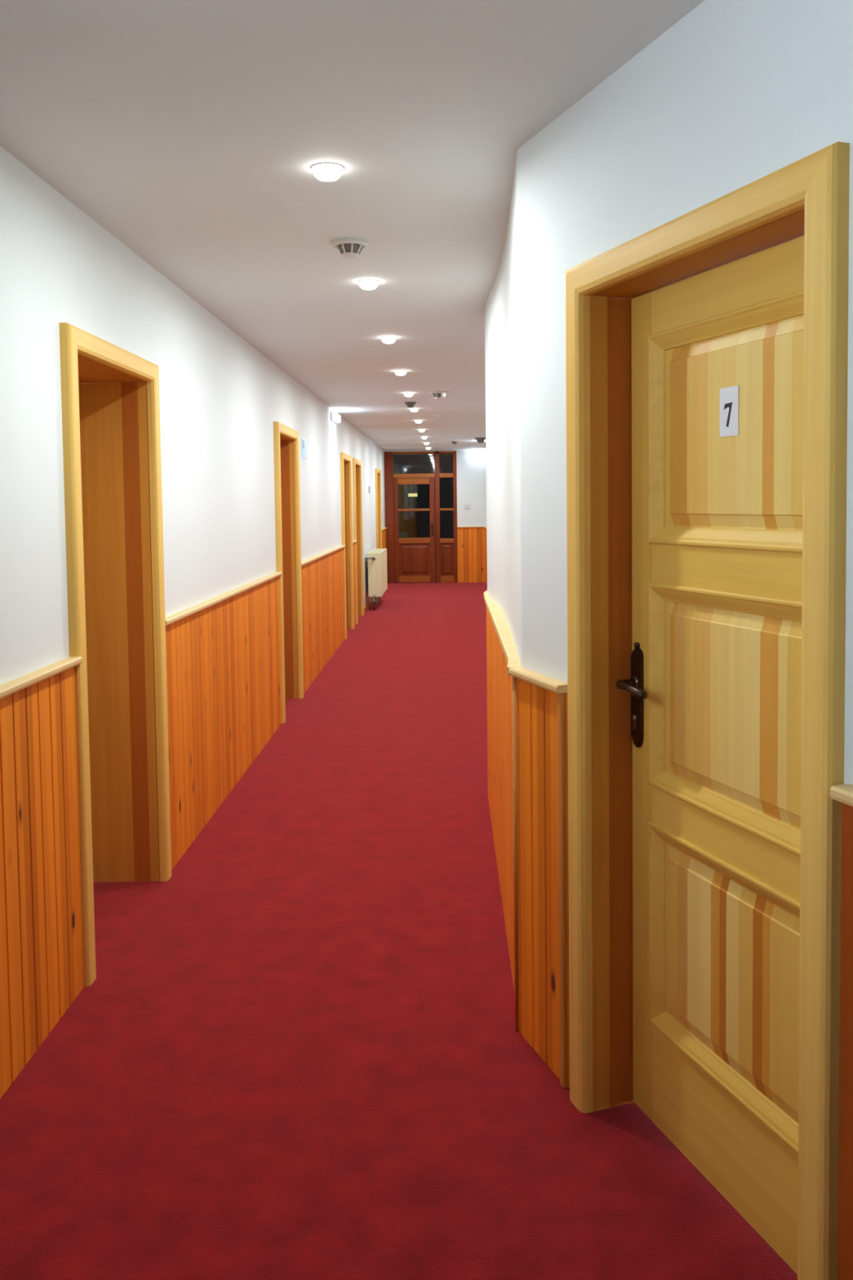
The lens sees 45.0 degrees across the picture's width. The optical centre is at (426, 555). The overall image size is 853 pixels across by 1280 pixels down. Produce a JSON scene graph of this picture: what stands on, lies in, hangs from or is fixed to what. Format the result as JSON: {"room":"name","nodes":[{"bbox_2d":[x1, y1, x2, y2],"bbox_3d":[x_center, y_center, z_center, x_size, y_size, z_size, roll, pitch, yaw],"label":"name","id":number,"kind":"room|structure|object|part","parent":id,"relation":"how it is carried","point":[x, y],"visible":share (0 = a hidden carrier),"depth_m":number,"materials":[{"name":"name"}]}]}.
{"room":"hotel corridor","nodes":[
{"label":"hotel corridor","id":0,"kind":"room"},
{"bbox_2d":[0,146,385,684],"bbox_3d":[-1.167,-0.127,8.001,0.340,2.445,22.342,-1,3,1],"label":"wall","id":1,"kind":"structure","parent":0,"point":[220,398],"depth_m":4.09,"materials":[{"name":"white paint"}]},
{"bbox_2d":[0,656,84,1098],"bbox_3d":[-1.134,0.990,0.085,0.038,1.036,6.219,-1,3,1],"label":"wainscoting","id":2,"kind":"structure","parent":1,"relation":"attached to","point":[42,972],"depth_m":2.86,"materials":[{"name":"orange wood"}]},
{"bbox_3d":[-1.140,0.483,0.058,0.038,0.022,6.219,-1,3,1],"label":"cap rail","id":3,"kind":"part","parent":2,"relation":"part of","materials":[{"name":"brown wood"}]},
{"bbox_2d":[58,322,171,986],"bbox_3d":[-1.236,0.298,3.645,0.368,2.050,0.967,-1,3,1],"label":"door","id":4,"kind":"structure","parent":1,"relation":"in","point":[110,402],"depth_m":4.04,"materials":[{"name":"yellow wood"}]},
{"bbox_3d":[-1.078,0.320,3.196,0.033,2.050,0.074,-1,3,1],"label":"casing post","id":5,"kind":"part","parent":4,"relation":"part of","materials":[{"name":"brown wood"}]},
{"bbox_3d":[-1.059,0.273,4.088,0.033,2.050,0.074,-1,3,1],"label":"casing post","id":6,"kind":"part","parent":4,"relation":"part of","materials":[{"name":"brown wood"}]},
{"bbox_2d":[164,571,282,870],"bbox_3d":[-1.020,0.703,5.578,0.038,1.036,2.867,-1,3,1],"label":"wainscoting","id":7,"kind":"structure","parent":1,"relation":"attached to","point":[223,651],"depth_m":5.10,"materials":[{"name":"orange wood"}]},
{"bbox_3d":[-1.027,0.197,5.552,0.038,0.022,2.867,-1,3,1],"label":"cap rail","id":8,"kind":"part","parent":7,"relation":"part of","materials":[{"name":"brown wood"}]},
{"bbox_2d":[273,421,303,723],"bbox_3d":[-1.157,0.099,7.465,0.368,2.050,0.967,-1,3,1],"label":"door","id":9,"kind":"structure","parent":1,"relation":"in","point":[286,449],"depth_m":7.86,"materials":[{"name":"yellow wood"}]},
{"bbox_3d":[-0.999,0.120,7.016,0.033,2.050,0.074,-1,3,1],"label":"casing post","id":10,"kind":"part","parent":9,"relation":"part of","materials":[{"name":"brown wood"}]},
{"bbox_3d":[-0.980,0.073,7.907,0.033,2.050,0.074,-1,3,1],"label":"casing post","id":11,"kind":"part","parent":9,"relation":"part of","materials":[{"name":"brown wood"}]},
{"bbox_2d":[301,437,306,459],"bbox_3d":[-0.996,-0.867,8.369,0.004,0.170,0.240,-1,3,1],"label":"wall sign","id":12,"kind":"object","parent":1,"relation":"attached to","point":[303,440],"visible":1,"depth_m":8.37,"materials":[{"name":"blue plastic"}]},
{"bbox_2d":[301,545,345,693],"bbox_3d":[-0.936,0.490,9.644,0.038,1.036,3.360,-1,3,1],"label":"trim","id":13,"kind":"structure","parent":1,"relation":"attached to","point":[322,574],"depth_m":9.30,"materials":[{"name":"orange wood"}]},
{"bbox_3d":[-0.943,-0.016,9.617,0.038,0.022,3.360,-1,3,1],"label":"cap rail","id":14,"kind":"part","parent":13,"relation":"part of","materials":[{"name":"brown wood"}]},
{"bbox_2d":[330,411,340,423],"bbox_3d":[-0.927,-1.407,10.512,0.062,0.085,0.420,-1,3,1],"label":"emergency light","id":15,"kind":"object","parent":1,"relation":"attached to","point":[335,417],"visible":1,"depth_m":10.33,"materials":[{"name":"white plastic"}]},
{"bbox_2d":[333,412,340,422],"bbox_3d":[-0.916,-1.407,10.512,0.040,0.073,0.396,-1,3,1],"label":"diffuser","id":16,"kind":"object","parent":15,"relation":"attached to","point":[336,417],"depth_m":10.40,"materials":[{"name":"white plastic"}]},
{"bbox_2d":[340,452,354,639],"bbox_3d":[-1.068,-0.126,11.777,0.368,2.050,0.967,-1,3,1],"label":"door","id":17,"kind":"structure","parent":1,"relation":"in","point":[345,460],"depth_m":12.16,"materials":[{"name":"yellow wood"}]},
{"bbox_3d":[-0.910,-0.105,11.328,0.033,2.050,0.074,-1,3,1],"label":"casing post","id":18,"kind":"part","parent":17,"relation":"part of","materials":[{"name":"brown wood"}]},
{"bbox_3d":[-0.891,-0.152,12.219,0.033,2.050,0.074,-1,3,1],"label":"casing post","id":19,"kind":"part","parent":17,"relation":"part of","materials":[{"name":"brown wood"}]},
{"bbox_2d":[352,540,356,626],"bbox_3d":[-0.877,0.341,12.509,0.038,1.036,0.461,-1,3,1],"label":"trim","id":20,"kind":"structure","parent":1,"relation":"attached to","point":[353,541],"depth_m":12.59,"materials":[{"name":"orange wood"}]},
{"bbox_2d":[352,457,364,623],"bbox_3d":[-1.038,-0.200,13.195,0.368,2.050,0.967,-1,3,1],"label":"door","id":21,"kind":"structure","parent":1,"relation":"in","point":[357,464],"depth_m":13.58,"materials":[{"name":"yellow wood"}]},
{"bbox_3d":[-0.880,-0.179,12.745,0.033,2.050,0.074,-1,3,1],"label":"casing post","id":22,"kind":"part","parent":21,"relation":"part of","materials":[{"name":"brown wood"}]},
{"bbox_3d":[-0.862,-0.226,13.637,0.033,2.050,0.074,-1,3,1],"label":"casing post","id":23,"kind":"part","parent":21,"relation":"part of","materials":[{"name":"brown wood"}]},
{"bbox_2d":[364,596,376,612],"bbox_3d":[-0.829,0.689,15.213,0.012,0.060,2.979,-1,3,1],"label":"baseboard","id":24,"kind":"structure","parent":1,"relation":"attached to","point":[367,605],"depth_m":14.63,"materials":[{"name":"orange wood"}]},
{"bbox_2d":[374,468,382,548],"bbox_3d":[-0.957,-0.406,17.134,0.368,2.050,0.967,-1,3,1],"label":"door","id":25,"kind":"structure","parent":1,"relation":"in","point":[378,473],"depth_m":17.50,"materials":[{"name":"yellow wood"}]},
{"bbox_3d":[-0.799,-0.385,16.684,0.033,2.050,0.074,-1,3,1],"label":"casing post","id":26,"kind":"part","parent":25,"relation":"part of","materials":[{"name":"brown wood"}]},
{"bbox_3d":[-0.780,-0.431,17.576,0.033,2.050,0.074,-1,3,1],"label":"casing post","id":27,"kind":"part","parent":25,"relation":"part of","materials":[{"name":"brown wood"}]},
{"bbox_2d":[382,527,386,548],"bbox_3d":[-0.756,0.037,18.336,0.038,1.036,1.404,-1,3,1],"label":"trim","id":28,"kind":"structure","parent":1,"relation":"attached to","point":[384,530],"depth_m":18.47,"materials":[{"name":"orange wood"}]},
{"bbox_2d":[0,0,704,450],"bbox_3d":[0.672,-1.458,8.845,5.400,0.080,24.642,-1,3,1],"label":"ceiling","id":29,"kind":"structure","parent":0,"point":[192,132],"depth_m":2.73,"materials":[{"name":"paint"}]},
{"bbox_2d":[310,162,344,181],"bbox_3d":[-0.280,-1.081,2.919,0.096,0.033,0.096,-1,3,1],"label":"recessed light","id":30,"kind":"object","parent":29,"relation":"in","point":[324,171],"visible":1,"depth_m":2.89,"materials":[{"name":"white glass"}]},
{"bbox_2d":[331,237,368,258],"bbox_3d":[-0.279,-1.115,3.753,0.132,0.052,0.132,-1,3,1],"label":"smoke detector","id":31,"kind":"object","parent":29,"relation":"attached to","point":[348,247],"visible":1,"depth_m":3.72,"materials":[{"name":"white plastic"}]},
{"bbox_2d":[357,279,379,289],"bbox_3d":[-0.249,-1.160,4.427,0.096,0.033,0.096,-1,3,1],"label":"recessed light","id":32,"kind":"object","parent":29,"relation":"in","point":[366,284],"visible":1,"depth_m":4.40,"materials":[{"name":"white glass"}]},
{"bbox_2d":[380,336,396,343],"bbox_3d":[-0.218,-1.239,5.934,0.096,0.033,0.096,-1,3,1],"label":"recessed light","id":33,"kind":"object","parent":29,"relation":"in","point":[387,340],"visible":1,"depth_m":5.91,"materials":[{"name":"white glass"}]},
{"bbox_2d":[394,369,407,375],"bbox_3d":[-0.187,-1.317,7.442,0.096,0.033,0.096,-1,3,1],"label":"recessed light","id":34,"kind":"object","parent":29,"relation":"in","point":[399,372],"visible":1,"depth_m":7.41,"materials":[{"name":"white glass"}]},
{"bbox_2d":[403,391,413,396],"bbox_3d":[-0.155,-1.396,8.950,0.096,0.033,0.096,-1,3,1],"label":"recessed light","id":35,"kind":"object","parent":29,"relation":"in","point":[406,394],"visible":1,"depth_m":8.92,"materials":[{"name":"white glass"}]},
{"bbox_2d":[404,401,416,407],"bbox_3d":[-0.153,-1.432,9.794,0.110,0.050,0.110,-1,3,1],"label":"smoke detector","id":36,"kind":"object","parent":29,"relation":"attached to","point":[410,404],"visible":1,"depth_m":9.76,"materials":[{"name":"grey plastic"}]},
{"bbox_2d":[409,408,418,412],"bbox_3d":[-0.124,-1.475,10.457,0.096,0.033,0.096,-1,3,1],"label":"recessed light","id":37,"kind":"object","parent":29,"relation":"in","point":[414,410],"visible":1,"depth_m":10.43,"materials":[{"name":"white"}]},
{"bbox_2d":[429,390,449,399],"bbox_3d":[0.114,-1.383,8.890,0.176,0.060,0.176,-1,3,1],"label":"smoke detector","id":38,"kind":"object","parent":29,"relation":"attached to","point":[440,394],"visible":1,"depth_m":8.84,"materials":[{"name":"white plastic"}]},
{"bbox_2d":[432,414,446,419],"bbox_3d":[0.143,-1.515,11.286,0.160,0.045,0.160,-1,3,1],"label":"smoke detector","id":39,"kind":"object","parent":29,"relation":"attached to","point":[437,416],"visible":1,"depth_m":11.24,"materials":[{"name":"white plastic"}]},
{"bbox_2d":[451,440,457,444],"bbox_3d":[0.445,-1.773,16.224,0.110,0.050,0.110,-1,3,1],"label":"smoke detector","id":40,"kind":"object","parent":29,"relation":"attached to","point":[455,442],"visible":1,"depth_m":16.19,"materials":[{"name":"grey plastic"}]},
{"bbox_2d":[475,437,485,443],"bbox_3d":[0.809,-1.723,15.418,0.170,0.075,0.170,-1,3,1],"label":"smoke detector","id":41,"kind":"object","parent":29,"relation":"attached to","point":[480,440],"visible":0.97,"depth_m":15.37,"materials":[{"name":"grey plastic"}]},
{"bbox_2d":[0,582,797,1279],"bbox_3d":[0.703,1.049,8.975,5.400,0.050,24.642,-1,3,1],"label":"floor","id":42,"kind":"structure","parent":0,"point":[295,1052],"depth_m":2.74,"materials":[{"name":"carpet"}]},
{"bbox_2d":[364,548,387,610],"bbox_3d":[-0.726,0.332,14.929,0.232,0.800,1.377,-1,3,1],"label":"radiator","id":43,"kind":"object","parent":42,"relation":"on","point":[376,563],"visible":1,"depth_m":14.35,"materials":[{"name":"beige metal"}]},
{"bbox_2d":[368,548,386,553],"bbox_3d":[-0.708,-0.064,14.960,0.190,0.010,1.250,-1,3,1],"label":"grille","id":44,"kind":"object","parent":43,"relation":"attached to","point":[375,550],"depth_m":15.03,"materials":[{"name":"beige metal"}]},
{"bbox_3d":[-0.624,0.238,14.974,0.024,0.590,1.250,-1,3,1],"label":"panel","id":45,"kind":"part","parent":43,"relation":"part of","materials":[{"name":"beige metal"}]},
{"bbox_2d":[393,477,457,556],"bbox_3d":[0.120,-0.775,20.171,2.400,2.445,1.920,-1,3,1],"label":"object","id":46,"kind":"structure","parent":0,"point":[429,477],"depth_m":21.05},
{"bbox_2d":[383,449,485,555],"bbox_3d":[0.099,-0.720,19.122,2.400,2.445,0.180,-1,3,1],"label":"wall","id":47,"kind":"structure","parent":0,"point":[470,472],"depth_m":18.99,"materials":[{"name":"white paint"}]},
{"bbox_2d":[384,451,457,582],"bbox_3d":[-0.100,-0.704,19.057,1.331,2.425,0.161,-1,3,1],"label":"door","id":48,"kind":"structure","parent":47,"relation":"in","point":[412,523],"depth_m":19.06,"materials":[{"name":"red wood"}]},
{"bbox_3d":[-0.683,-0.699,19.097,0.163,2.425,0.105,-1,3,1],"label":"frame post","id":49,"kind":"part","parent":48,"relation":"part of","materials":[{"name":"red wood"}]},
{"bbox_2d":[408,493,417,496],"bbox_3d":[-0.252,-1.119,19.061,0.170,0.060,0.002,-1,3,1],"label":"sticker","id":50,"kind":"object","parent":48,"relation":"attached to","point":[409,494],"visible":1,"depth_m":19.06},
{"bbox_3d":[-0.238,-1.370,19.042,0.585,0.110,0.057,-1,3,1],"label":"rail","id":51,"kind":"part","parent":48,"relation":"part of","materials":[{"name":"red wood"}]},
{"bbox_3d":[-0.234,-1.091,19.068,0.585,0.450,0.006,-1,3,1],"label":"glass pane","id":52,"kind":"part","parent":48,"relation":"part of","materials":[{"name":"black"}]},
{"bbox_3d":[-0.225,-0.277,19.093,0.585,0.100,0.069,-1,3,1],"label":"rail","id":53,"kind":"part","parent":48,"relation":"part of","materials":[{"name":"red wood"}]},
{"bbox_3d":[-0.232,-0.846,19.063,0.585,0.040,0.069,-1,3,1],"label":"rail","id":54,"kind":"part","parent":48,"relation":"part of","materials":[{"name":"red wood"}]},
{"bbox_3d":[-0.220,0.076,19.101,0.585,0.605,0.012,-1,3,1],"label":"panel","id":55,"kind":"part","parent":48,"relation":"part of","materials":[{"name":"red wood"}]},
{"bbox_3d":[-0.228,-0.577,19.095,0.585,0.500,0.006,-1,3,1],"label":"glass pane","id":56,"kind":"part","parent":48,"relation":"part of","materials":[{"name":"black glass"}]},
{"bbox_3d":[-0.232,-1.693,19.037,0.765,0.365,0.006,-1,3,1],"label":"glass pane","id":57,"kind":"part","parent":48,"relation":"part of","materials":[{"name":"black"}]},
{"bbox_3d":[-0.216,0.437,19.136,0.585,0.120,0.057,-1,3,1],"label":"rail","id":58,"kind":"part","parent":48,"relation":"part of","materials":[{"name":"red wood"}]},
{"bbox_3d":[0.112,-0.489,19.046,0.035,0.250,0.012,-1,3,1],"label":"handle plate","id":59,"kind":"part","parent":48,"relation":"part of","materials":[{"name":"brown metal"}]},
{"bbox_3d":[0.363,-1.700,19.024,0.255,0.365,0.006,-1,3,1],"label":"glass pane","id":60,"kind":"part","parent":48,"relation":"part of","materials":[{"name":"black glass"}]},
{"bbox_3d":[0.370,-1.156,19.052,0.255,0.565,0.006,-1,3,1],"label":"glass pane","id":61,"kind":"part","parent":48,"relation":"part of","materials":[{"name":"black glass"}]},
{"bbox_3d":[0.380,-0.276,19.080,0.255,0.085,0.069,-1,3,1],"label":"rail","id":62,"kind":"part","parent":48,"relation":"part of","materials":[{"name":"red wood"}]},
{"bbox_3d":[0.373,-0.853,19.050,0.255,0.040,0.069,-1,3,1],"label":"rail","id":63,"kind":"part","parent":48,"relation":"part of","materials":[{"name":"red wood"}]},
{"bbox_3d":[0.377,-0.576,19.082,0.255,0.515,0.006,-1,3,1],"label":"glass pane","id":64,"kind":"part","parent":48,"relation":"part of","materials":[{"name":"black glass"}]},
{"bbox_3d":[0.385,0.074,19.088,0.255,0.615,0.012,-1,3,1],"label":"panel","id":65,"kind":"part","parent":48,"relation":"part of","materials":[{"name":"red wood"}]},
{"bbox_3d":[0.389,0.440,19.123,0.255,0.120,0.057,-1,3,1],"label":"rail","id":66,"kind":"part","parent":48,"relation":"part of","materials":[{"name":"red wood"}]},
{"bbox_3d":[0.534,-0.713,19.071,0.063,2.425,0.105,-1,3,1],"label":"frame post","id":67,"kind":"part","parent":48,"relation":"part of","materials":[{"name":"red wood"}]},
{"bbox_2d":[464,503,470,509],"bbox_3d":[0.749,-0.900,19.001,0.100,0.100,0.017,-1,3,1],"label":"light switch","id":68,"kind":"object","parent":47,"relation":"attached to","point":[467,506],"visible":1,"depth_m":19.00,"materials":[{"name":"white plastic"}]},
{"bbox_2d":[457,526,485,582],"bbox_3d":[0.840,-0.019,19.035,0.530,1.036,0.038,-1,3,1],"label":"trim","id":69,"kind":"structure","parent":47,"relation":"attached to","point":[471,540],"depth_m":19.04,"materials":[{"name":"orange wood"}]},
{"bbox_3d":[0.834,-0.526,19.008,0.530,0.022,0.038,-1,3,1],"label":"cap rail","id":70,"kind":"part","parent":69,"relation":"part of","materials":[{"name":"brown wood"}]},
{"bbox_2d":[485,465,486,526],"bbox_3d":[1.275,-0.150,7.864,1.213,2.445,22.513,-1,3,-3],"label":"wall","id":71,"kind":"structure","parent":0,"point":[486,465],"depth_m":18.82,"materials":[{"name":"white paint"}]},
{"bbox_2d":[484,526,487,584],"bbox_3d":[0.945,0.333,12.228,0.038,1.036,13.622,-1,3,1],"label":"trim","id":72,"kind":"structure","parent":71,"relation":"attached to","point":[484,526],"depth_m":18.65,"materials":[{"name":"orange wood"}]},
{"bbox_2d":[484,142,529,670],"bbox_3d":[0.565,0.057,4.059,0.565,2.445,2.546,-1,3,1],"label":"wall","id":73,"kind":"structure","parent":0,"point":[506,348],"depth_m":3.45,"materials":[{"name":"white paint"}]},
{"bbox_2d":[484,590,521,1031],"bbox_3d":[0.292,0.762,4.126,0.062,1.036,2.498,-1,3,2],"label":"trim","id":74,"kind":"structure","parent":73,"relation":"attached to","point":[502,655],"depth_m":3.58,"materials":[{"name":"orange wood"}]},
{"bbox_3d":[0.286,0.255,4.101,0.062,0.021,2.497,-1,3,2],"label":"cap rail","id":75,"kind":"part","parent":74,"relation":"part of","materials":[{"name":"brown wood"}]},
{"bbox_2d":[526,0,852,784],"bbox_3d":[1.378,0.261,-0.071,0.200,2.445,6.140,-2,3,-19],"label":"wall","id":76,"kind":"structure","parent":0,"point":[733,94],"depth_m":2.12,"materials":[{"name":"white paint"}]},
{"bbox_2d":[508,666,569,1088],"bbox_3d":[0.299,0.834,2.740,0.038,1.036,0.299,-2,3,-19],"label":"wainscoting","id":77,"kind":"structure","parent":76,"relation":"attached to","point":[542,713],"depth_m":2.72,"materials":[{"name":"orange wood"}]},
{"bbox_3d":[0.293,0.328,2.713,0.038,0.022,0.299,-2,3,-19],"label":"cap rail","id":78,"kind":"part","parent":77,"relation":"part of","materials":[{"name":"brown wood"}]},
{"bbox_2d":[565,141,849,1279],"bbox_3d":[0.581,0.355,2.124,0.185,2.050,0.925,-2,3,-19],"label":"door","id":79,"kind":"structure","parent":76,"relation":"in","point":[706,570],"depth_m":2.16,"materials":[{"name":"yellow wood"}]},
{"bbox_3d":[0.370,0.338,2.501,0.033,2.050,0.074,-2,3,-19],"label":"casing post","id":80,"kind":"part","parent":79,"relation":"part of","materials":[{"name":"yellow wood"}]},
{"bbox_3d":[0.490,0.311,2.408,0.062,0.032,0.133,-2,3,-19],"label":"handle lever","id":81,"kind":"part","parent":79,"relation":"part of","materials":[{"name":"brown metal"}]},
{"bbox_3d":[0.505,0.341,2.471,0.010,0.241,0.042,-2,3,-19],"label":"handle plate","id":82,"kind":"part","parent":79,"relation":"part of","materials":[{"name":"brown metal"}]},
{"bbox_3d":[0.639,0.885,2.169,0.030,0.486,0.604,-2,3,-19],"label":"panel moulding","id":83,"kind":"part","parent":79,"relation":"part of","materials":[{"name":"brown wood"}]},
{"bbox_3d":[0.632,0.314,2.140,0.030,0.478,0.604,-2,3,-19],"label":"panel moulding","id":84,"kind":"part","parent":79,"relation":"part of","materials":[{"name":"brown wood"}]},
{"bbox_3d":[0.657,1.247,2.192,0.042,0.247,0.595,-2,3,-19],"label":"rail","id":85,"kind":"part","parent":79,"relation":"part of","materials":[{"name":"brown wood"}]},
{"bbox_3d":[0.649,0.597,2.159,0.042,0.098,0.595,-2,3,-19],"label":"rail","id":86,"kind":"part","parent":79,"relation":"part of","materials":[{"name":"brown wood"}]},
{"bbox_3d":[0.625,-0.255,2.110,0.030,0.480,0.604,-2,3,-19],"label":"panel moulding","id":87,"kind":"part","parent":79,"relation":"part of","materials":[{"name":"brown wood"}]},
{"bbox_3d":[0.641,0.030,2.129,0.042,0.100,0.595,-2,3,-19],"label":"rail","id":88,"kind":"part","parent":79,"relation":"part of","materials":[{"name":"brown wood"}]},
{"bbox_3d":[0.634,-0.543,2.100,0.042,0.103,0.595,-2,3,-19],"label":"rail","id":89,"kind":"part","parent":79,"relation":"part of","materials":[{"name":"brown wood"}]},
{"bbox_2d":[720,385,738,436],"bbox_3d":[0.621,-0.295,2.115,0.002,0.100,0.063,-2,3,-19],"label":"number label","id":90,"kind":"object","parent":79,"relation":"attached to","point":[729,396],"visible":1,"depth_m":2.11,"materials":[{"name":"white paper"}]},
{"bbox_3d":[0.643,0.885,2.171,0.009,0.418,0.536,-2,3,-19],"label":"panel","id":91,"kind":"part","parent":79,"relation":"part of","materials":[{"name":"beige wood"}]},
{"bbox_3d":[0.636,0.314,2.141,0.009,0.410,0.536,-2,3,-19],"label":"panel","id":92,"kind":"part","parent":79,"relation":"part of","materials":[{"name":"beige wood"}]},
{"bbox_3d":[0.629,-0.255,2.111,0.009,0.412,0.536,-2,3,-19],"label":"panel","id":93,"kind":"part","parent":79,"relation":"part of","materials":[{"name":"beige wood"}]},
{"bbox_3d":[0.648,0.376,1.697,0.033,2.050,0.074,-2,3,-19],"label":"casing post","id":94,"kind":"part","parent":79,"relation":"part of","materials":[{"name":"brown wood"}]},
{"bbox_2d":[830,783,852,1279],"bbox_3d":[1.408,0.986,-0.459,0.040,1.036,4.524,-2,3,-19],"label":"trim","id":95,"kind":"structure","parent":76,"relation":"attached to","point":[843,793],"depth_m":1.66,"materials":[{"name":"brown wood"}]},
{"bbox_3d":[1.402,0.480,-0.485,0.038,0.022,4.524,-2,3,-19],"label":"cap rail","id":96,"kind":"part","parent":95,"relation":"part of","materials":[{"name":"brown wood"}]}
]}

